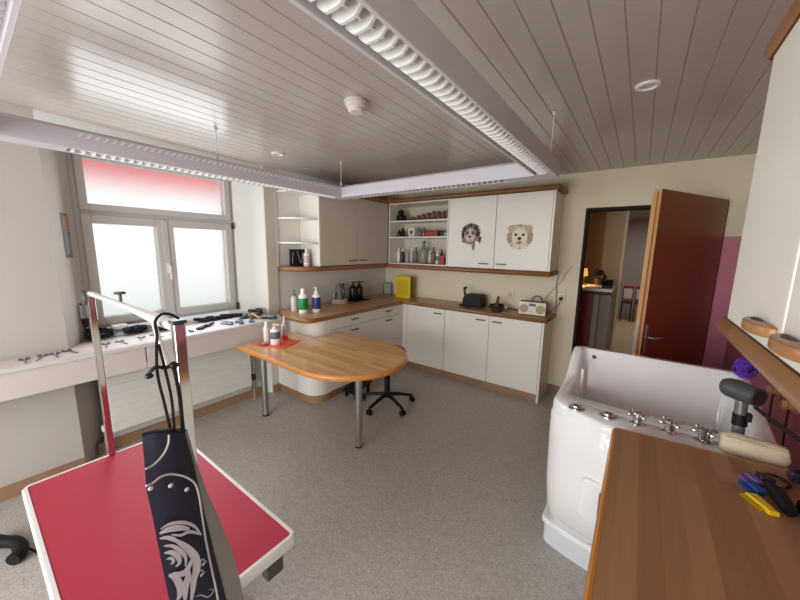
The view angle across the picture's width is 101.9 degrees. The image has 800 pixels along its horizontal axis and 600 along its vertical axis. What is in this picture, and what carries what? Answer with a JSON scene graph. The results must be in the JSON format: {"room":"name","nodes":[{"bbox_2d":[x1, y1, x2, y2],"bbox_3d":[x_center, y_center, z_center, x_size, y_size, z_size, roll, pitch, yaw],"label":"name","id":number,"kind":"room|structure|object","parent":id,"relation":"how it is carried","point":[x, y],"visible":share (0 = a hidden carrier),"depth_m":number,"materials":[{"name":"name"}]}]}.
{"room":"dog grooming salon","nodes":[
{"label":"dog grooming salon","id":0,"kind":"room"},
{"bbox_2d":[0,101,104,487],"bbox_3d":[-3.009,0.114,1.490,0.535,2.360,2.300,8,11,36],"label":"wall","id":1,"kind":"structure","parent":0,"point":[40,287],"depth_m":2.04,"materials":[{"name":"white paint"}]},
{"bbox_2d":[0,457,85,502],"bbox_3d":[-2.855,1.276,1.442,0.015,0.085,2.137,8,11,36],"label":"baseboard","id":2,"kind":"structure","parent":1,"relation":"attached to","point":[10,491],"depth_m":2.08,"materials":[{"name":"brown wood"}]},
{"bbox_2d":[60,212,72,257],"bbox_3d":[-2.271,-0.439,2.212,0.002,0.300,0.090,-3,10,-24],"label":"framed picture","id":3,"kind":"object","parent":1,"relation":"attached to","point":[64,219],"visible":1,"depth_m":2.21},
{"bbox_2d":[61,216,68,229],"bbox_3d":[-2.269,-0.523,2.199,0.001,0.090,0.070,-3,10,-24],"label":"picture","id":4,"kind":"object","parent":3,"relation":"on","point":[64,219],"depth_m":2.20},
{"bbox_2d":[78,302,88,331],"bbox_3d":[-2.272,0.121,2.338,0.044,0.217,0.049,8,11,36],"label":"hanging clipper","id":5,"kind":"object","parent":1,"relation":"hanging from","point":[85,321],"visible":0.59,"depth_m":2.33,"materials":[{"name":"black plastic"}]},
{"bbox_2d":[33,109,260,168],"bbox_3d":[-1.956,-1.204,2.698,0.535,0.100,1.508,8,11,36],"label":"wall","id":6,"kind":"structure","parent":0,"point":[38,115],"depth_m":2.28,"materials":[{"name":"white paint"}]},
{"bbox_2d":[97,315,251,437],"bbox_3d":[-2.053,0.657,3.019,0.400,0.840,1.144,8,11,36],"label":"wall","id":7,"kind":"structure","parent":0,"point":[151,422],"depth_m":2.78,"materials":[{"name":"grey"}]},
{"bbox_2d":[0,314,282,401],"bbox_3d":[-2.225,0.415,2.214,0.510,0.185,2.915,8,11,36],"label":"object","id":8,"kind":"object","parent":7,"relation":"attached to","point":[35,378],"visible":0.59,"depth_m":2.21,"materials":[{"name":"grey"}]},
{"bbox_2d":[1,333,171,368],"bbox_3d":[-2.027,0.322,2.219,0.185,0.002,0.880,8,11,36],"label":"paper liner","id":9,"kind":"object","parent":8,"relation":"on","point":[84,350],"visible":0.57,"depth_m":2.11,"materials":[{"name":"grey paper"}]},
{"bbox_2d":[85,327,113,340],"bbox_3d":[-2.237,0.247,2.413,0.150,0.076,0.162,8,11,36],"label":"cable bundle","id":10,"kind":"object","parent":8,"relation":"on","point":[105,332],"visible":0.63,"depth_m":2.39,"materials":[{"name":"black"}]},
{"bbox_2d":[110,323,127,335],"bbox_3d":[-2.185,0.229,2.527,0.091,0.084,0.095,8,11,36],"label":"charger","id":11,"kind":"object","parent":8,"relation":"on","point":[118,331],"visible":0.68,"depth_m":2.50,"materials":[{"name":"white plastic"}]},
{"bbox_2d":[122,325,145,333],"bbox_3d":[-2.093,0.233,2.553,0.079,0.062,0.158,8,11,36],"label":"cable bundle","id":12,"kind":"object","parent":8,"relation":"on","point":[137,328],"visible":1,"depth_m":2.54,"materials":[{"name":"black"}]},
{"bbox_2d":[193,318,209,322],"bbox_3d":[-1.841,0.183,3.002,0.140,0.038,0.061,2,9,8],"label":"comb","id":13,"kind":"object","parent":8,"relation":"on","point":[204,320],"visible":1,"depth_m":2.99,"materials":[{"name":"black"}]},
{"bbox_2d":[186,317,268,333],"bbox_3d":[-1.579,0.216,2.937,0.325,0.002,0.680,8,11,36],"label":"paper liner","id":14,"kind":"object","parent":8,"relation":"on","point":[216,326],"visible":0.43,"depth_m":2.87,"materials":[{"name":"grey paper"}]},
{"bbox_2d":[247,312,260,318],"bbox_3d":[-1.422,0.150,3.166,0.116,0.063,0.169,-4,10,-30],"label":"tool pouch","id":15,"kind":"object","parent":14,"relation":"on","point":[252,314],"visible":1,"depth_m":3.15,"materials":[{"name":"brown"}]},
{"bbox_2d":[248,308,262,313],"bbox_3d":[-1.486,0.115,3.325,0.142,0.065,0.125,8,11,36],"label":"bundle","id":16,"kind":"object","parent":8,"relation":"on","point":[259,310],"visible":0.87,"depth_m":3.31,"materials":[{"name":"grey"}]},
{"bbox_2d":[101,347,255,454],"bbox_3d":[-1.865,0.771,2.873,0.092,0.664,1.205,8,11,36],"label":"radiator","id":17,"kind":"object","parent":7,"relation":"attached to","point":[134,399],"visible":0.58,"depth_m":2.71,"materials":[{"name":"white metal"}]},
{"bbox_2d":[97,387,261,454],"bbox_3d":[-1.864,1.046,2.995,0.015,0.085,1.380,8,11,36],"label":"baseboard","id":18,"kind":"structure","parent":7,"relation":"attached to","point":[134,436],"depth_m":2.96,"materials":[{"name":"brown wood"}]},
{"bbox_2d":[228,165,385,391],"bbox_3d":[-1.033,-0.282,4.193,0.468,2.360,2.156,8,11,36],"label":"wall","id":19,"kind":"structure","parent":0,"point":[247,199],"depth_m":3.36,"materials":[{"name":"white paint"}]},
{"bbox_2d":[66,152,238,328],"bbox_3d":[-2.006,-0.497,2.815,0.168,1.335,1.144,8,11,36],"label":"window","id":20,"kind":"structure","parent":19,"relation":"in","point":[163,238],"depth_m":2.73,"materials":[{"name":"grey glass"}]},
{"bbox_2d":[273,383,279,392],"bbox_3d":[-1.357,0.965,3.560,0.015,0.085,0.070,8,11,36],"label":"baseboard","id":21,"kind":"structure","parent":19,"relation":"attached to","point":[276,388],"depth_m":3.55,"materials":[{"name":"brown wood"}]},
{"bbox_2d":[274,189,320,266],"bbox_3d":[-1.069,-0.747,3.402,0.330,0.785,0.317,8,11,36],"label":"shelf unit","id":22,"kind":"object","parent":19,"relation":"attached to","point":[297,215],"visible":0.78,"depth_m":3.47,"materials":[{"name":"white"}]},
{"bbox_2d":[320,196,387,265],"bbox_3d":[-0.623,-0.832,3.977,0.356,0.784,1.145,8,11,36],"label":"upper cabinet","id":23,"kind":"object","parent":19,"relation":"attached to","point":[352,231],"visible":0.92,"depth_m":3.82,"materials":[{"name":"beige"}]},
{"bbox_2d":[0,315,635,599],"bbox_3d":[1.959,1.032,4.072,5.600,0.100,12.300,8,11,36],"label":"floor","id":24,"kind":"structure","parent":0,"point":[444,499],"depth_m":2.13,"materials":[{"name":"grey carpet"}]},
{"bbox_2d":[0,534,37,564],"bbox_3d":[-1.732,1.278,1.577,0.891,0.071,0.100,4,9,17],"label":"switch","id":25,"kind":"object","parent":24,"relation":"on","point":[19,546],"visible":0.76,"depth_m":1.65,"materials":[{"name":"black plastic"}]},
{"bbox_2d":[22,288,294,599],"bbox_3d":[-0.892,0.681,1.163,1.245,1.413,0.545,8,11,36],"label":"table","id":26,"kind":"object","parent":24,"relation":"on","point":[92,524],"depth_m":1.01,"materials":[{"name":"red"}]},
{"bbox_2d":[276,314,330,402],"bbox_3d":[-1.022,0.598,3.437,0.613,0.858,0.208,8,11,36],"label":"base cabinet","id":27,"kind":"object","parent":24,"relation":"on","point":[310,390],"visible":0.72,"depth_m":3.32,"materials":[{"name":"white wood"}]},
{"bbox_2d":[236,332,407,448],"bbox_3d":[-0.598,0.772,2.813,1.405,0.725,0.924,8,11,36],"label":"table","id":28,"kind":"object","parent":24,"relation":"on","point":[338,356],"visible":0.91,"depth_m":2.57,"materials":[{"name":"brown wood"}]},
{"bbox_2d":[251,340,298,348],"bbox_3d":[-1.104,0.383,2.889,0.330,0.003,0.250,3,9,14],"label":"mat","id":29,"kind":"object","parent":28,"relation":"on","point":[284,344],"visible":0.64,"depth_m":2.84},
{"bbox_2d":[263,322,269,341],"bbox_3d":[-1.191,0.285,2.896,0.052,0.185,0.052,8,11,36],"label":"bottle","id":30,"kind":"object","parent":29,"relation":"on","point":[266,331],"visible":0.92,"depth_m":2.88,"materials":[{"name":"white plastic"}]},
{"bbox_2d":[270,323,280,344],"bbox_3d":[-1.093,0.295,2.843,0.088,0.185,0.086,8,11,36],"label":"shampoo bottle","id":31,"kind":"object","parent":29,"relation":"on","point":[275,337],"visible":1,"depth_m":2.82,"materials":[{"name":"white plastic"}]},
{"bbox_2d":[281,316,287,339],"bbox_3d":[-1.060,0.255,2.977,0.061,0.223,0.061,8,11,36],"label":"spray bottle","id":32,"kind":"object","parent":29,"relation":"on","point":[284,327],"visible":1,"depth_m":2.96,"materials":[{"name":"white"}]},
{"bbox_2d":[330,310,373,397],"bbox_3d":[-0.754,0.547,3.786,0.663,0.858,0.673,8,11,36],"label":"base cabinet","id":33,"kind":"object","parent":24,"relation":"on","point":[360,324],"visible":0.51,"depth_m":3.55,"materials":[{"name":"white wood"}]},
{"bbox_2d":[342,380,371,399],"bbox_3d":[-0.461,0.961,3.518,0.180,0.135,0.280,8,11,36],"label":"footrest","id":34,"kind":"object","parent":24,"relation":"on","point":[350,388],"visible":0.63,"depth_m":3.49,"materials":[{"name":"black plastic"}]},
{"bbox_2d":[374,305,399,344],"bbox_3d":[-0.401,0.478,4.258,0.663,0.858,0.506,8,11,36],"label":"base cabinet","id":35,"kind":"object","parent":24,"relation":"on","point":[386,320],"visible":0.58,"depth_m":4.05,"materials":[{"name":"white wood"}]},
{"bbox_2d":[362,344,414,416],"bbox_3d":[-0.141,0.781,3.251,0.578,0.585,0.550,8,11,36],"label":"stool","id":36,"kind":"object","parent":24,"relation":"on","point":[386,394],"visible":0.6,"depth_m":3.25,"materials":[{"name":"black plastic"}]},
{"bbox_2d":[399,304,407,365],"bbox_3d":[0.042,0.477,4.323,0.094,0.855,0.118,8,11,36],"label":"cabinet filler","id":37,"kind":"object","parent":24,"relation":"on","point":[403,307],"visible":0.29,"depth_m":4.30,"materials":[{"name":"white laminate"}]},
{"bbox_2d":[407,304,444,375],"bbox_3d":[0.424,0.486,4.294,0.551,0.858,0.437,8,11,36],"label":"base cabinet","id":38,"kind":"object","parent":24,"relation":"on","point":[425,325],"visible":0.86,"depth_m":4.13,"materials":[{"name":"white wood"}]},
{"bbox_2d":[443,310,552,402],"bbox_3d":[1.102,0.576,3.801,1.127,0.858,0.437,8,11,36],"label":"base cabinet","id":39,"kind":"object","parent":24,"relation":"on","point":[504,355],"visible":0.92,"depth_m":3.59,"materials":[{"name":"white laminate"}]},
{"bbox_2d":[279,293,555,323],"bbox_3d":[0.162,0.154,3.480,2.409,0.040,1.967,8,11,36],"label":"countertop","id":40,"kind":"structure","parent":39,"relation":"on","point":[329,310],"depth_m":3.69,"materials":[{"name":"brown wood"}]},
{"bbox_2d":[291,289,297,311],"bbox_3d":[-1.115,0.004,3.420,0.068,0.234,0.068,8,11,36],"label":"spray bottle","id":41,"kind":"object","parent":40,"relation":"on","point":[294,301],"visible":1,"depth_m":3.40,"materials":[{"name":"white plastic"}]},
{"bbox_2d":[298,288,307,313],"bbox_3d":[-0.995,0.009,3.338,0.094,0.255,0.094,8,11,36],"label":"shampoo bottle","id":42,"kind":"object","parent":40,"relation":"on","point":[303,298],"visible":1,"depth_m":3.31,"materials":[{"name":"white"}]},
{"bbox_2d":[312,287,320,312],"bbox_3d":[-0.877,-0.005,3.404,0.088,0.265,0.088,8,11,36],"label":"pump bottle","id":43,"kind":"object","parent":40,"relation":"on","point":[316,298],"visible":1,"depth_m":3.38,"materials":[{"name":"white"}]},
{"bbox_2d":[331,283,347,303],"bbox_3d":[-0.744,-0.086,3.991,0.200,0.245,0.200,8,11,36],"label":"glass rack","id":44,"kind":"object","parent":40,"relation":"on","point":[345,300],"visible":0.92,"depth_m":3.93,"materials":[{"name":"beige"}]},
{"bbox_2d":[331,298,347,303],"bbox_3d":[-0.746,0.008,4.006,0.200,0.055,0.200,8,11,36],"label":"tray","id":45,"kind":"object","parent":40,"relation":"on","point":[345,300],"depth_m":3.92,"materials":[{"name":"beige"}]},
{"bbox_2d":[348,298,369,301],"bbox_3d":[-0.563,-0.004,4.238,0.210,0.012,0.270,8,11,36],"label":"tray","id":46,"kind":"object","parent":40,"relation":"on","point":[363,299],"visible":0.55,"depth_m":4.16,"materials":[{"name":"black"}]},
{"bbox_2d":[349,282,356,299],"bbox_3d":[-0.602,-0.120,4.169,0.102,0.235,0.100,8,11,36],"label":"bottle","id":47,"kind":"object","parent":46,"relation":"on","point":[353,289],"visible":1,"depth_m":4.14,"materials":[{"name":"black plastic"}]},
{"bbox_2d":[356,281,362,298],"bbox_3d":[-0.534,-0.133,4.261,0.102,0.235,0.100,8,11,36],"label":"bottle","id":48,"kind":"object","parent":46,"relation":"on","point":[359,287],"visible":0.95,"depth_m":4.23,"materials":[{"name":"black plastic"}]},
{"bbox_2d":[383,282,391,293],"bbox_3d":[-0.186,-0.172,4.817,0.124,0.175,0.040,0,9,-6],"label":"picture frame","id":49,"kind":"object","parent":40,"relation":"on","point":[387,287],"visible":1,"depth_m":4.81,"materials":[{"name":"grey"}]},
{"bbox_2d":[395,276,412,298],"bbox_3d":[0.056,-0.180,4.491,0.242,0.300,0.071,7,11,32],"label":"box file","id":50,"kind":"object","parent":40,"relation":"on","point":[404,284],"visible":1,"depth_m":4.45,"materials":[{"name":"yellow"}]},
{"bbox_2d":[397,280,407,294],"bbox_3d":[0.036,-0.176,4.462,0.170,0.200,0.001,7,11,32],"label":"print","id":51,"kind":"object","parent":50,"relation":"attached to","point":[402,285],"depth_m":4.46},
{"bbox_2d":[459,286,485,308],"bbox_3d":[0.871,-0.040,3.896,0.292,0.236,0.182,8,11,36],"label":"case","id":52,"kind":"object","parent":40,"relation":"on","point":[474,300],"visible":1,"depth_m":3.85,"materials":[{"name":"black plastic"}]},
{"bbox_2d":[491,296,501,311],"bbox_3d":[1.088,0.041,3.634,0.100,0.167,0.080,8,11,36],"label":"brush","id":53,"kind":"object","parent":40,"relation":"on","point":[494,308],"visible":1,"depth_m":3.62,"materials":[{"name":"black plastic"}]},
{"bbox_2d":[488,303,518,310],"bbox_3d":[1.211,0.073,3.741,0.370,0.070,0.148,6,10,28],"label":"hair clipper","id":54,"kind":"object","parent":40,"relation":"on","point":[503,306],"visible":0.75,"depth_m":3.72,"materials":[{"name":"black"}]},
{"bbox_2d":[518,295,547,316],"bbox_3d":[1.414,0.054,3.443,0.270,0.212,0.120,7,11,33],"label":"radio","id":55,"kind":"object","parent":40,"relation":"on","point":[530,307],"visible":1,"depth_m":3.40,"materials":[{"name":"grey plastic"}]},
{"bbox_2d":[576,284,614,349],"bbox_3d":[2.280,0.354,4.424,0.960,1.140,0.560,8,11,36],"label":"cabinet","id":56,"kind":"object","parent":24,"relation":"on","point":[596,305],"depth_m":4.06,"materials":[{"name":"beige"}]},
{"bbox_2d":[583,267,587,284],"bbox_3d":[2.425,-0.320,4.279,0.100,0.240,0.100,8,11,36],"label":"desk lamp","id":57,"kind":"object","parent":56,"relation":"on","point":[585,269],"visible":0.56,"depth_m":4.24,"materials":[{"name":"brown"}]},
{"bbox_2d":[582,290,609,294],"bbox_3d":[2.301,-0.150,4.353,0.870,0.038,0.490,8,11,36],"label":"shelf","id":58,"kind":"object","parent":56,"relation":"attached to","point":[583,292],"depth_m":4.00,"materials":[{"name":"grey"}]},
{"bbox_2d":[582,284,614,292],"bbox_3d":[2.289,-0.190,4.338,0.960,0.040,0.560,8,11,36],"label":"countertop","id":59,"kind":"structure","parent":56,"relation":"on","point":[589,287],"depth_m":3.98,"materials":[{"name":"beige"}]},
{"bbox_2d":[593,269,605,284],"bbox_3d":[2.636,-0.307,4.304,0.147,0.215,0.173,8,11,36],"label":"potted plant","id":60,"kind":"object","parent":56,"relation":"on","point":[597,281],"visible":0.99,"depth_m":4.27,"materials":[{"name":"brown plant"}]},
{"bbox_2d":[601,275,613,287],"bbox_3d":[2.577,-0.228,4.029,0.114,0.141,0.180,8,11,36],"label":"telephone","id":61,"kind":"object","parent":56,"relation":"on","point":[605,283],"visible":1,"depth_m":4.00,"materials":[{"name":"black plastic"}]},
{"bbox_2d":[619,285,634,321],"bbox_3d":[5.274,0.079,7.551,0.220,0.800,0.360,8,11,36],"label":"chair","id":62,"kind":"object","parent":24,"relation":"on","point":[628,291],"visible":1,"depth_m":7.60,"materials":[{"name":"black"}]},
{"bbox_2d":[632,286,640,321],"bbox_3d":[5.467,0.104,7.411,0.220,0.800,0.360,8,11,36],"label":"chair","id":63,"kind":"object","parent":24,"relation":"on","point":[637,293],"visible":0.42,"depth_m":7.51,"materials":[{"name":"black"}]},
{"bbox_2d":[542,346,786,570],"bbox_3d":[1.187,0.856,1.614,0.781,0.995,0.776,8,11,36],"label":"tub","id":64,"kind":"object","parent":24,"relation":"on","point":[602,391],"visible":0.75,"depth_m":1.63,"materials":[{"name":"white"}]},
{"bbox_2d":[627,408,649,427],"bbox_3d":[1.005,0.496,1.369,0.067,0.056,0.066,-6,11,-37],"label":"tap","id":65,"kind":"object","parent":64,"relation":"on","point":[639,420],"depth_m":1.36,"materials":[{"name":"white metal"}]},
{"bbox_2d":[659,416,683,435],"bbox_3d":[1.090,0.507,1.308,0.067,0.056,0.066,-6,11,-37],"label":"tap","id":66,"kind":"object","parent":64,"relation":"on","point":[671,428],"depth_m":1.30,"materials":[{"name":"white metal"}]},
{"bbox_2d":[692,424,717,445],"bbox_3d":[1.170,0.518,1.249,0.067,0.056,0.066,-6,11,-37],"label":"tap","id":67,"kind":"object","parent":64,"relation":"on","point":[704,437],"depth_m":1.24,"materials":[{"name":"white metal"}]},
{"bbox_2d":[732,358,757,378],"bbox_3d":[1.646,0.324,1.545,0.088,0.101,0.094,8,11,36],"label":"sponge","id":68,"kind":"object","parent":64,"relation":"on","point":[744,368],"visible":0.86,"depth_m":1.53,"materials":[{"name":"purple"}]},
{"bbox_2d":[718,432,791,468],"bbox_3d":[1.243,0.523,1.146,0.171,0.078,0.084,8,11,36],"label":"roll","id":69,"kind":"object","parent":64,"relation":"on","point":[737,444],"visible":1,"depth_m":1.12,"materials":[{"name":"beige fabric"}]},
{"bbox_2d":[719,378,799,441],"bbox_3d":[1.321,0.446,1.101,0.086,0.248,0.384,-3,10,-21],"label":"hair dryer","id":70,"kind":"object","parent":64,"relation":"on","point":[743,393],"visible":0.85,"depth_m":1.19,"materials":[{"name":"grey plastic"}]},
{"bbox_2d":[746,413,752,422],"bbox_3d":[1.279,0.431,1.190,0.014,0.030,0.025,8,11,36],"label":"switch","id":71,"kind":"object","parent":70,"relation":"attached to","point":[749,416],"depth_m":1.18,"materials":[{"name":"black"}]},
{"bbox_2d":[582,428,799,599],"bbox_3d":[0.417,1.111,0.230,0.683,0.900,2.435,8,11,36],"label":"countertop","id":72,"kind":"structure","parent":24,"relation":"on","point":[673,522],"depth_m":0.80,"materials":[{"name":"brown wood"}]},
{"bbox_2d":[738,473,763,486],"bbox_3d":[1.054,0.539,0.973,0.042,0.016,0.044,2,9,9],"label":"comb","id":73,"kind":"object","parent":72,"relation":"on","point":[746,476],"visible":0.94,"depth_m":0.97,"materials":[{"name":"purple plastic"}]},
{"bbox_2d":[738,480,765,494],"bbox_3d":[1.019,0.543,0.940,0.042,0.016,0.044,2,9,9],"label":"comb","id":74,"kind":"object","parent":72,"relation":"on","point":[751,487],"visible":1,"depth_m":0.93,"materials":[{"name":"blue plastic"}]},
{"bbox_2d":[739,492,779,516],"bbox_3d":[0.973,0.553,0.882,0.044,0.014,0.072,3,9,13],"label":"comb","id":75,"kind":"object","parent":72,"relation":"on","point":[755,499],"visible":1,"depth_m":0.88,"materials":[{"name":"yellow plastic"}]},
{"bbox_2d":[755,471,798,517],"bbox_3d":[1.080,0.536,0.921,0.078,0.034,0.209,8,11,36],"label":"hair clipper","id":76,"kind":"object","parent":72,"relation":"on","point":[780,497],"visible":1,"depth_m":0.89,"materials":[{"name":"black plastic"}]},
{"bbox_2d":[786,468,799,483],"bbox_3d":[1.218,0.523,0.950,0.112,0.060,0.060,5,10,26],"label":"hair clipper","id":77,"kind":"object","parent":72,"relation":"on","point":[793,475],"visible":1,"depth_m":0.96,"materials":[{"name":"black plastic"}]},
{"bbox_2d":[0,0,793,184],"bbox_3d":[-0.497,-1.036,1.456,4.178,0.004,5.700,8,11,36],"label":"ceiling","id":78,"kind":"structure","parent":0,"point":[270,77],"depth_m":1.52,"materials":[{"name":"white wood"}]},
{"bbox_2d":[0,0,559,199],"bbox_3d":[-0.474,-0.905,1.690,1.980,0.323,2.330,8,11,36],"label":"light frame","id":79,"kind":"object","parent":78,"relation":"hanging from","point":[398,36],"visible":1,"depth_m":1.29,"materials":[{"name":"grey metal"}]},
{"bbox_2d":[344,96,367,114],"bbox_3d":[-0.239,-1.045,1.758,0.126,0.062,0.126,8,11,36],"label":"smoke detector","id":80,"kind":"object","parent":78,"relation":"attached to","point":[356,105],"visible":1,"depth_m":1.72,"materials":[{"name":"beige plastic"}]},
{"bbox_2d":[635,79,661,91],"bbox_3d":[1.175,-1.013,1.539,0.104,0.010,0.104,8,11,36],"label":"recessed light","id":81,"kind":"object","parent":78,"relation":"in","point":[648,85],"visible":1,"depth_m":1.54,"materials":[{"name":"white"}]},
{"bbox_2d":[386,153,756,385],"bbox_3d":[1.188,-0.211,3.975,4.310,2.360,0.120,8,11,36],"label":"wall","id":82,"kind":"structure","parent":0,"point":[729,178],"depth_m":3.30,"materials":[{"name":"beige paint"}]},
{"bbox_2d":[278,262,558,276],"bbox_3d":[0.203,-0.313,3.467,2.392,0.050,1.829,8,11,36],"label":"board","id":83,"kind":"object","parent":82,"relation":"attached to","point":[363,266],"visible":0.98,"depth_m":3.58,"materials":[{"name":"brown wood"}]},
{"bbox_2d":[289,249,304,265],"bbox_3d":[-1.083,-0.454,3.480,0.033,0.180,0.220,8,11,36],"label":"album","id":84,"kind":"object","parent":83,"relation":"on","point":[295,255],"visible":0.68,"depth_m":3.44,"materials":[{"name":"black"}]},
{"bbox_2d":[303,249,309,265],"bbox_3d":[-1.003,-0.456,3.483,0.065,0.185,0.065,8,11,36],"label":"lotion bottle","id":85,"kind":"object","parent":83,"relation":"on","point":[306,257],"visible":0.98,"depth_m":3.46,"materials":[{"name":"white plastic"}]},
{"bbox_2d":[388,199,449,266],"bbox_3d":[0.315,-0.856,4.226,0.895,0.784,0.361,8,11,36],"label":"open shelf unit","id":86,"kind":"object","parent":82,"relation":"attached to","point":[410,209],"visible":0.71,"depth_m":4.36,"materials":[{"name":"beige wood"}]},
{"bbox_2d":[396,210,406,220],"bbox_3d":[0.026,-1.140,4.393,0.164,0.159,0.110,8,11,36],"label":"figurine","id":87,"kind":"object","parent":86,"relation":"on","point":[400,217],"visible":0.88,"depth_m":4.36,"materials":[{"name":"black ceramic"}]},
{"bbox_2d":[408,228,417,236],"bbox_3d":[0.172,-0.895,4.317,0.100,0.115,0.082,8,11,36],"label":"cube","id":88,"kind":"object","parent":86,"relation":"on","point":[412,232],"visible":0.94,"depth_m":4.29,"materials":[{"name":"beige"}]},
{"bbox_2d":[414,247,417,262],"bbox_3d":[0.213,-0.601,4.332,0.052,0.210,0.052,8,11,36],"label":"bottle","id":89,"kind":"object","parent":86,"relation":"on","point":[415,251],"visible":1,"depth_m":4.32,"materials":[{"name":"grey"}]},
{"bbox_2d":[419,241,427,262],"bbox_3d":[0.309,-0.629,4.255,0.104,0.292,0.106,8,11,36],"label":"bottle","id":90,"kind":"object","parent":86,"relation":"on","point":[423,251],"visible":0.86,"depth_m":4.22,"materials":[{"name":"grey"}]},
{"bbox_2d":[425,230,441,235],"bbox_3d":[0.425,-0.845,4.131,0.179,0.082,0.114,8,11,36],"label":"box","id":91,"kind":"object","parent":86,"relation":"on","point":[427,232],"visible":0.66,"depth_m":4.08,"materials":[{"name":"red"}]},
{"bbox_2d":[431,247,435,263],"bbox_3d":[0.430,-0.571,4.149,0.052,0.215,0.052,8,11,36],"label":"bottle","id":92,"kind":"object","parent":86,"relation":"on","point":[433,251],"visible":1,"depth_m":4.13,"materials":[{"name":"red"}]},
{"bbox_2d":[438,256,445,264],"bbox_3d":[0.518,-0.486,3.995,0.084,0.100,0.054,8,11,36],"label":"box","id":93,"kind":"object","parent":86,"relation":"on","point":[442,259],"visible":0.94,"depth_m":3.97,"materials":[{"name":"red"}]},
{"bbox_2d":[447,189,563,271],"bbox_3d":[1.128,-0.746,3.619,1.141,0.784,0.387,8,11,36],"label":"upper cabinet","id":94,"kind":"object","parent":82,"relation":"attached to","point":[514,231],"visible":1,"depth_m":3.42,"materials":[{"name":"white laminate"}]},
{"bbox_2d":[360,184,567,207],"bbox_3d":[0.315,-1.153,3.450,2.412,0.043,1.527,8,11,36],"label":"board","id":95,"kind":"object","parent":94,"relation":"on","point":[559,187],"visible":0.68,"depth_m":3.53,"materials":[{"name":"brown wood"}]},
{"bbox_2d":[507,291,513,297],"bbox_3d":[1.303,-0.064,3.826,0.084,0.084,0.013,8,11,36],"label":"wall socket","id":96,"kind":"object","parent":82,"relation":"attached to","point":[510,294],"visible":1,"depth_m":3.82,"materials":[{"name":"beige"}]},
{"bbox_2d":[547,384,560,392],"bbox_3d":[1.761,1.004,3.641,0.200,0.085,0.015,8,11,36],"label":"baseboard","id":97,"kind":"structure","parent":82,"relation":"attached to","point":[550,387],"depth_m":3.66,"materials":[{"name":"brown wood"}]},
{"bbox_2d":[557,293,565,300],"bbox_3d":[1.742,-0.035,3.502,0.084,0.084,0.013,8,11,36],"label":"wall socket","id":98,"kind":"object","parent":82,"relation":"attached to","point":[563,295],"visible":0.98,"depth_m":3.49,"materials":[{"name":"beige"}]},
{"bbox_2d":[571,201,729,364],"bbox_3d":[2.318,0.113,3.180,1.037,2.007,0.138,8,11,36],"label":"trim","id":99,"kind":"structure","parent":82,"relation":"attached to","point":[640,207],"depth_m":3.32,"materials":[{"name":"black"}]},
{"bbox_2d":[631,188,728,364],"bbox_3d":[2.207,0.193,2.608,1.007,2.000,0.171,-3,10,-25],"label":"door","id":100,"kind":"structure","parent":82,"relation":"in","point":[686,230],"depth_m":2.49,"materials":[{"name":"brown wood"}]},
{"bbox_2d":[584,212,606,283],"bbox_3d":[2.052,-0.427,5.422,2.260,2.360,0.100,8,11,36],"label":"wall","id":101,"kind":"structure","parent":0,"point":[597,222],"depth_m":4.72,"materials":[{"name":"beige paint"}]},
{"bbox_2d":[600,211,629,350],"bbox_3d":[2.893,-0.260,4.467,0.245,2.358,0.080,8,11,36],"label":"wall","id":102,"kind":"structure","parent":0,"point":[616,228],"depth_m":4.38,"materials":[{"name":"beige paint"}]},
{"bbox_2d":[617,219,648,316],"bbox_3d":[5.628,-0.793,8.102,4.800,2.360,0.100,8,11,36],"label":"wall","id":103,"kind":"structure","parent":0,"point":[637,231],"depth_m":7.94,"materials":[{"name":"grey paint"}]},
{"bbox_2d":[629,210,650,219],"bbox_3d":[4.050,-1.694,5.768,4.800,0.100,6.480,8,11,36],"label":"ceiling","id":104,"kind":"structure","parent":0,"point":[636,214],"depth_m":6.81,"materials":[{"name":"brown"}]},
{"bbox_2d":[722,339,799,468],"bbox_3d":[1.177,0.662,0.518,0.100,1.720,5.600,8,11,36],"label":"wall","id":105,"kind":"structure","parent":0,"point":[732,353],"depth_m":1.71,"materials":[{"name":"purple paint"}]},
{"bbox_2d":[716,316,799,411],"bbox_3d":[0.441,0.214,-0.079,0.474,0.042,2.180,8,11,36],"label":"board","id":106,"kind":"object","parent":105,"relation":"attached to","point":[782,376],"visible":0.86,"depth_m":0.56,"materials":[{"name":"brown wood"}]},
{"bbox_2d":[764,386,783,422],"bbox_3d":[1.963,0.737,1.751,0.060,0.582,0.064,8,11,36],"label":"wall hook","id":107,"kind":"object","parent":105,"relation":"attached to","point":[769,389],"visible":0.51,"depth_m":1.71,"materials":[{"name":"brown wood"}]},
{"bbox_2d":[778,400,799,446],"bbox_3d":[1.830,0.756,1.571,0.060,0.582,0.064,8,11,36],"label":"wall hook","id":108,"kind":"object","parent":105,"relation":"attached to","point":[784,405],"visible":0.56,"depth_m":1.53,"materials":[{"name":"brown wood"}]},
{"bbox_3d":[1.196,-0.503,0.333,0.100,0.640,5.600,8,11,36],"label":"wall","id":109,"kind":"structure","parent":0,"visible":0},
{"bbox_2d":[728,18,799,372],"bbox_3d":[0.806,-0.192,0.364,0.492,0.632,0.803,8,11,36],"label":"upper cabinet","id":110,"kind":"object","parent":109,"relation":"attached to","point":[765,297],"visible":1,"depth_m":0.63,"materials":[{"name":"white"}]},
{"bbox_2d":[763,0,799,60],"bbox_3d":[0.445,-0.449,-0.192,0.476,0.034,2.160,8,11,36],"label":"board","id":111,"kind":"object","parent":110,"relation":"on","point":[792,16],"visible":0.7,"depth_m":0.69,"materials":[{"name":"brown wood"}]},
{"label":"outside","id":112,"kind":"structure","parent":0,"visible":0},
{"bbox_2d":[107,311,227,327],"bbox_3d":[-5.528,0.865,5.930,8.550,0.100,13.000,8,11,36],"label":"window sill","id":113,"kind":"object","parent":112,"point":[221,312],"depth_m":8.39,"materials":[{"name":"grey stone"}]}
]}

